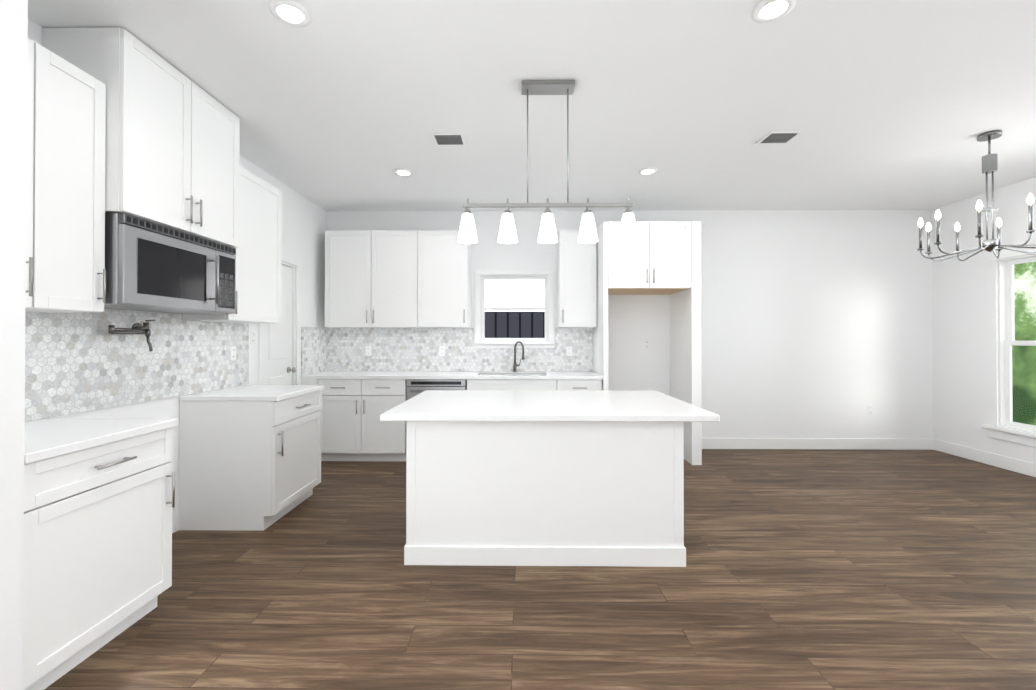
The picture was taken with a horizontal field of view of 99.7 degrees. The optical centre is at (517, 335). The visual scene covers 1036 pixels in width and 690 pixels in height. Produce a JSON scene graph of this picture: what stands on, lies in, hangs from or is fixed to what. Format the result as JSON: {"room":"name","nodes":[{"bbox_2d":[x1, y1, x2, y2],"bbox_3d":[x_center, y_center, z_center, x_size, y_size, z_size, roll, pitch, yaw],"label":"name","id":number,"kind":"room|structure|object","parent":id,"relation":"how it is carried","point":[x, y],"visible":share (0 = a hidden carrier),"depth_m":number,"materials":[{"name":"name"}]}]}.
{"room":"kitchen","nodes":[
{"label":"kitchen","id":0,"kind":"room"},
{"bbox_2d":[0,0,27,689],"bbox_3d":[-2.027,-0.096,1.439,0.663,2.860,0.138,0,0,1],"label":"wall","id":1,"kind":"structure","parent":0,"point":[13,82],"depth_m":1.47,"materials":[{"name":"white paint"}]},
{"bbox_2d":[27,18,326,533],"bbox_3d":[-2.414,-0.094,1.794,0.120,2.860,7.000,0,0,1],"label":"wall","id":2,"kind":"structure","parent":0,"point":[303,224],"depth_m":4.43,"materials":[{"name":"white paint"}]},
{"bbox_2d":[25,38,56,311],"bbox_3d":[-2.189,-0.675,1.703,0.328,1.120,0.372,0,0,1],"label":"upper cabinet","id":3,"kind":"object","parent":2,"relation":"attached to","point":[41,173],"depth_m":1.86,"materials":[{"name":"white wood"}]},
{"bbox_2d":[57,55,105,311],"bbox_3d":[-2.187,-0.673,1.959,0.328,1.120,0.372,0,0,1],"label":"upper cabinet","id":4,"kind":"object","parent":2,"relation":"attached to","point":[65,194],"depth_m":2.03,"materials":[{"name":"white wood"}]},
{"bbox_2d":[42,27,239,247],"bbox_3d":[-2.120,-1.060,2.592,0.446,0.903,0.886,0,0,1],"label":"upper cabinet","id":5,"kind":"object","parent":2,"relation":"attached to","point":[172,151],"visible":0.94,"depth_m":2.37,"materials":[{"name":"white wood"}]},
{"bbox_2d":[25,309,326,421],"bbox_3d":[-2.330,0.139,3.396,0.008,0.561,3.769,0,0,1],"label":"tile backsplash","id":6,"kind":"structure","parent":2,"relation":"attached to","point":[77,362],"depth_m":2.61,"materials":[{"name":"tile"}]},
{"bbox_2d":[108,320,154,351],"bbox_3d":[-2.264,-0.001,2.576,0.142,0.196,0.313,0,0,1],"label":"pot filler","id":7,"kind":"object","parent":6,"relation":"attached to","point":[137,328],"visible":1,"depth_m":2.59,"materials":[{"name":"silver metal"}]},
{"bbox_2d":[230,346,235,360],"bbox_3d":[-2.320,0.148,3.562,0.008,0.115,0.070,0,0,1],"label":"electrical outlet plate","id":8,"kind":"object","parent":6,"relation":"attached to","point":[232,353],"visible":1,"depth_m":3.55,"materials":[{"name":"white plastic"}]},
{"bbox_2d":[181,248,236,321],"bbox_3d":[-2.179,-0.669,2.591,0.328,1.120,1.008,0,0,1],"label":"upper cabinet","id":9,"kind":"object","parent":2,"relation":"attached to","point":[232,317],"depth_m":3.04,"materials":[{"name":"white wood"}]},
{"bbox_2d":[104,213,235,313],"bbox_3d":[-2.120,-0.378,2.588,0.447,0.454,0.856,0,0,1],"label":"over-the-range microwave","id":10,"kind":"object","parent":9,"relation":"attached to","point":[150,266],"visible":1,"depth_m":2.42,"materials":[{"name":"silver metal"}]},
{"bbox_2d":[251,331,255,343],"bbox_3d":[-2.326,0.019,3.843,0.008,0.115,0.070,0,0,1],"label":"electrical outlet plate","id":11,"kind":"object","parent":2,"relation":"attached to","point":[253,337],"visible":1,"depth_m":3.84,"materials":[{"name":"white plastic"}]},
{"bbox_2d":[228,166,281,322],"bbox_3d":[-2.170,-0.664,3.371,0.328,1.120,0.668,0,0,1],"label":"upper cabinet","id":12,"kind":"object","parent":2,"relation":"attached to","point":[260,203],"depth_m":3.39,"materials":[{"name":"white wood"}]},
{"bbox_2d":[258,253,300,384],"bbox_3d":[-2.361,0.275,4.276,0.169,2.155,0.720,0,0,1],"label":"door","id":13,"kind":"structure","parent":2,"relation":"attached to","point":[276,353],"depth_m":4.39,"materials":[{"name":"white wood"}]},
{"bbox_2d":[28,0,1035,211],"bbox_3d":[0.586,-1.574,1.830,8.880,0.100,7.120,0,0,1],"label":"ceiling","id":14,"kind":"structure","parent":0,"point":[343,105],"depth_m":2.77,"materials":[{"name":"white paint"}]},
{"bbox_2d":[269,0,311,26],"bbox_3d":[-1.071,-1.516,2.058,0.180,0.011,0.180,0,0,1],"label":"recessed light","id":15,"kind":"object","parent":14,"relation":"in","point":[293,13],"visible":1,"depth_m":2.05,"materials":[{"name":"white plastic"}]},
{"bbox_2d":[393,168,412,175],"bbox_3d":[-1.059,-1.503,4.038,0.180,0.011,0.180,0,0,1],"label":"recessed light","id":16,"kind":"object","parent":14,"relation":"in","point":[403,172],"visible":1,"depth_m":4.03,"materials":[{"name":"white plastic"}]},
{"bbox_2d":[432,133,465,145],"bbox_3d":[-0.531,-1.508,3.372,0.228,0.009,0.198,0,0,1],"label":"ceiling vent","id":17,"kind":"object","parent":14,"relation":"in","point":[448,139],"visible":1,"depth_m":3.37,"materials":[{"name":"grey metal"}]},
{"bbox_2d":[457,80,638,243],"bbox_3d":[0.180,-1.043,2.651,1.096,0.949,0.124,0,0,1],"label":"pendant light","id":18,"kind":"object","parent":14,"relation":"hanging from","point":[628,233],"visible":1,"depth_m":2.63,"materials":[{"name":"white glass"}]},
{"bbox_2d":[638,167,657,174],"bbox_3d":[1.191,-1.503,4.012,0.180,0.011,0.180,0,0,1],"label":"recessed light","id":19,"kind":"object","parent":14,"relation":"in","point":[648,171],"visible":1,"depth_m":4.00,"materials":[{"name":"white plastic"}]},
{"bbox_2d":[752,0,795,22],"bbox_3d":[1.188,-1.516,2.032,0.180,0.011,0.180,0,0,1],"label":"recessed light","id":20,"kind":"object","parent":14,"relation":"in","point":[765,11],"visible":1,"depth_m":2.04,"materials":[{"name":"white plastic"}]},
{"bbox_2d":[757,131,801,143],"bbox_3d":[1.994,-1.508,3.343,0.228,0.009,0.198,0,0,1],"label":"ceiling vent","id":21,"kind":"object","parent":14,"relation":"in","point":[778,137],"visible":0.98,"depth_m":3.32,"materials":[{"name":"grey metal"}]},
{"bbox_2d":[917,130,1035,260],"bbox_3d":[3.543,-1.061,3.283,0.818,0.905,0.780,0,0,1],"label":"dining chandelier","id":22,"kind":"object","parent":14,"relation":"hanging from","point":[989,163],"visible":1,"depth_m":3.27,"materials":[{"name":"silver metal"}]},
{"bbox_2d":[44,449,1035,689],"bbox_3d":[0.586,1.386,1.810,8.880,0.100,7.120,0,0,1],"label":"floor","id":23,"kind":"structure","parent":0,"point":[834,569],"depth_m":2.21,"materials":[{"name":"brown wood"}]},
{"bbox_2d":[23,421,182,689],"bbox_3d":[-2.020,0.892,1.835,0.662,0.888,0.658,0,0,1],"label":"base cabinet","id":24,"kind":"object","parent":23,"relation":"on","point":[99,499],"depth_m":1.77,"materials":[{"name":"white wood"}]},
{"bbox_2d":[63,397,282,530],"bbox_3d":[-2.012,0.897,2.588,0.662,0.888,0.966,0,0,1],"label":"base cabinet","id":25,"kind":"object","parent":23,"relation":"on","point":[233,446],"depth_m":3.01,"materials":[{"name":"white wood"}]},
{"bbox_2d":[199,389,322,515],"bbox_3d":[-2.003,0.902,3.363,0.662,0.888,0.701,0,0,1],"label":"base cabinet","id":26,"kind":"object","parent":23,"relation":"on","point":[301,407],"depth_m":3.34,"materials":[{"name":"white wood"}]},
{"bbox_2d":[301,379,323,460],"bbox_3d":[-2.193,0.912,4.959,0.244,0.888,0.648,0,0,1],"label":"base cabinet","id":27,"kind":"object","parent":23,"relation":"on","point":[303,381],"depth_m":4.64,"materials":[{"name":"white wood"}]},
{"bbox_2d":[324,379,406,460],"bbox_3d":[-1.659,0.912,4.953,0.940,0.888,0.648,0,0,1],"label":"base cabinet","id":28,"kind":"object","parent":23,"relation":"on","point":[355,405],"depth_m":4.63,"materials":[{"name":"white wood"}]},
{"bbox_2d":[300,371,602,378],"bbox_3d":[-0.711,0.449,4.936,3.208,0.034,0.666,0,0,1],"label":"countertop","id":29,"kind":"structure","parent":28,"relation":"on","point":[327,374],"depth_m":4.80,"materials":[{"name":"white stone"}]},
{"bbox_2d":[475,379,544,379],"bbox_3d":[-0.063,0.579,4.923,0.800,0.220,0.390,0,0,1],"label":"undermount sink","id":30,"kind":"object","parent":29,"relation":"in","point":[509,379],"depth_m":4.73,"materials":[{"name":"silver metal"}]},
{"bbox_2d":[513,341,524,371],"bbox_3d":[0.006,0.249,5.106,0.140,0.366,0.182,0,0,1],"label":"kitchen faucet","id":31,"kind":"object","parent":29,"relation":"on","point":[515,364],"visible":1,"depth_m":5.15,"materials":[{"name":"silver metal"}]},
{"bbox_2d":[406,379,466,400],"bbox_3d":[-0.865,0.913,4.907,0.636,0.887,0.683,0,0,1],"label":"dishwasher","id":32,"kind":"object","parent":23,"relation":"on","point":[414,387],"visible":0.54,"depth_m":4.62,"materials":[{"name":"grey metal"}]},
{"bbox_2d":[467,379,471,389],"bbox_3d":[-0.865,0.912,4.944,0.764,0.888,0.648,0,0,1],"label":"base cabinet","id":33,"kind":"object","parent":23,"relation":"on","point":[469,381],"depth_m":4.62,"materials":[{"name":"white wood"}]},
{"bbox_2d":[472,375,563,389],"bbox_3d":[-0.034,0.912,4.935,1.014,0.888,0.648,0,0,1],"label":"base cabinet","id":34,"kind":"object","parent":23,"relation":"on","point":[547,384],"depth_m":4.62,"materials":[{"name":"white wood"}]},
{"bbox_2d":[380,390,719,566],"bbox_3d":[0.185,0.901,3.080,1.940,0.886,1.175,0,0,1],"label":"kitchen island","id":35,"kind":"object","parent":23,"relation":"on","point":[544,477],"visible":1,"depth_m":2.55,"materials":[{"name":"white wood"}]},
{"bbox_2d":[564,379,602,389],"bbox_3d":[0.621,0.912,4.927,0.536,0.888,0.648,0,0,1],"label":"base cabinet","id":36,"kind":"object","parent":23,"relation":"on","point":[569,384],"depth_m":4.61,"materials":[{"name":"white wood"}]},
{"bbox_2d":[593,221,701,464],"bbox_3d":[1.408,0.082,4.889,1.022,2.550,0.716,0,0,1],"label":"tall cabinet","id":37,"kind":"object","parent":23,"relation":"on","point":[661,258],"visible":0.92,"depth_m":4.58,"materials":[{"name":"white wood"}]},
{"bbox_2d":[327,210,933,438],"bbox_3d":[0.626,-0.071,5.319,8.880,2.860,0.120,0,0,1],"label":"wall","id":38,"kind":"structure","parent":0,"point":[816,323],"depth_m":5.23,"materials":[{"name":"white paint"}]},
{"bbox_2d":[327,328,592,370],"bbox_3d":[-0.702,0.172,5.267,3.202,0.520,0.008,0,0,1],"label":"tile backsplash","id":39,"kind":"structure","parent":38,"relation":"attached to","point":[404,349],"depth_m":5.27,"materials":[{"name":"tile"}]},
{"bbox_2d":[365,346,370,355],"bbox_3d":[-1.805,0.189,5.271,0.070,0.115,0.008,0,0,1],"label":"electrical outlet plate","id":40,"kind":"object","parent":39,"relation":"attached to","point":[367,350],"visible":1,"depth_m":5.27,"materials":[{"name":"white plastic"}]},
{"bbox_2d":[439,346,444,355],"bbox_3d":[-0.915,0.189,5.261,0.070,0.115,0.008,0,0,1],"label":"electrical outlet plate","id":41,"kind":"object","parent":39,"relation":"attached to","point":[441,350],"visible":1,"depth_m":5.26,"materials":[{"name":"white plastic"}]},
{"bbox_2d":[566,346,571,355],"bbox_3d":[0.615,0.189,5.243,0.070,0.115,0.008,0,0,1],"label":"electrical outlet plate","id":42,"kind":"object","parent":39,"relation":"attached to","point":[568,350],"visible":1,"depth_m":5.24,"materials":[{"name":"white plastic"}]},
{"bbox_2d":[325,230,596,327],"bbox_3d":[-0.653,-0.642,5.093,3.088,1.100,0.366,0,0,1],"label":"upper cabinet","id":43,"kind":"object","parent":38,"relation":"attached to","point":[397,278],"visible":0.9,"depth_m":4.96,"materials":[{"name":"white wood"}]},
{"bbox_2d":[474,269,554,347],"bbox_3d":[-0.042,-0.321,5.299,0.979,0.950,0.160,0,0,1],"label":"kitchen window","id":44,"kind":"structure","parent":38,"relation":"in","point":[483,275],"depth_m":5.26,"materials":[{"name":"white wood"}]},
{"bbox_2d":[644,340,649,348],"bbox_3d":[1.545,0.109,5.243,0.070,0.115,0.008,0,0,1],"label":"electrical outlet plate","id":45,"kind":"object","parent":38,"relation":"attached to","point":[646,344],"visible":1,"depth_m":5.24,"materials":[{"name":"white plastic"}]},
{"bbox_2d":[702,438,932,449],"bbox_3d":[3.421,1.294,5.209,2.989,0.130,0.017,0,0,1],"label":"baseboard","id":46,"kind":"structure","parent":38,"relation":"attached to","point":[707,443],"depth_m":5.20,"materials":[{"name":"white wood"}]},
{"bbox_2d":[868,405,873,414],"bbox_3d":[4.205,0.889,5.208,0.070,0.115,0.008,0,0,1],"label":"electrical outlet plate","id":47,"kind":"object","parent":38,"relation":"attached to","point":[870,409],"visible":1,"depth_m":5.21,"materials":[{"name":"white plastic"}]},
{"bbox_2d":[932,177,1035,463],"bbox_3d":[4.965,-0.095,1.710,0.120,2.860,7.000,0,0,1],"label":"wall","id":48,"kind":"structure","parent":0,"point":[959,360],"depth_m":4.80,"materials":[{"name":"white paint"}]},
{"bbox_2d":[933,439,1035,476],"bbox_3d":[4.897,1.271,1.776,0.017,0.130,6.848,0,0,1],"label":"baseboard","id":49,"kind":"structure","parent":48,"relation":"attached to","point":[1009,463],"depth_m":4.58,"materials":[{"name":"white wood"}]},
{"bbox_2d":[981,243,1035,446],"bbox_3d":[4.957,0.091,4.039,0.170,1.940,1.140,0,0,1],"label":"dining room window","id":50,"kind":"structure","parent":48,"relation":"in","point":[1000,275],"depth_m":4.47,"materials":[{"name":"white wood"}]},
{"label":"outside","id":51,"kind":"structure","parent":0,"visible":0},
{"bbox_2d":[485,280,544,337],"bbox_3d":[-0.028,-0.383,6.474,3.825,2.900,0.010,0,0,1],"label":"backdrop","id":52,"kind":"structure","parent":51,"point":[514,323],"depth_m":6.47,"materials":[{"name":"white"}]},
{"bbox_2d":[1012,261,1035,424],"bbox_3d":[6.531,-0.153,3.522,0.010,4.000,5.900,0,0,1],"label":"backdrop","id":53,"kind":"structure","parent":51,"point":[1023,272],"depth_m":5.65,"materials":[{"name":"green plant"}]}
]}

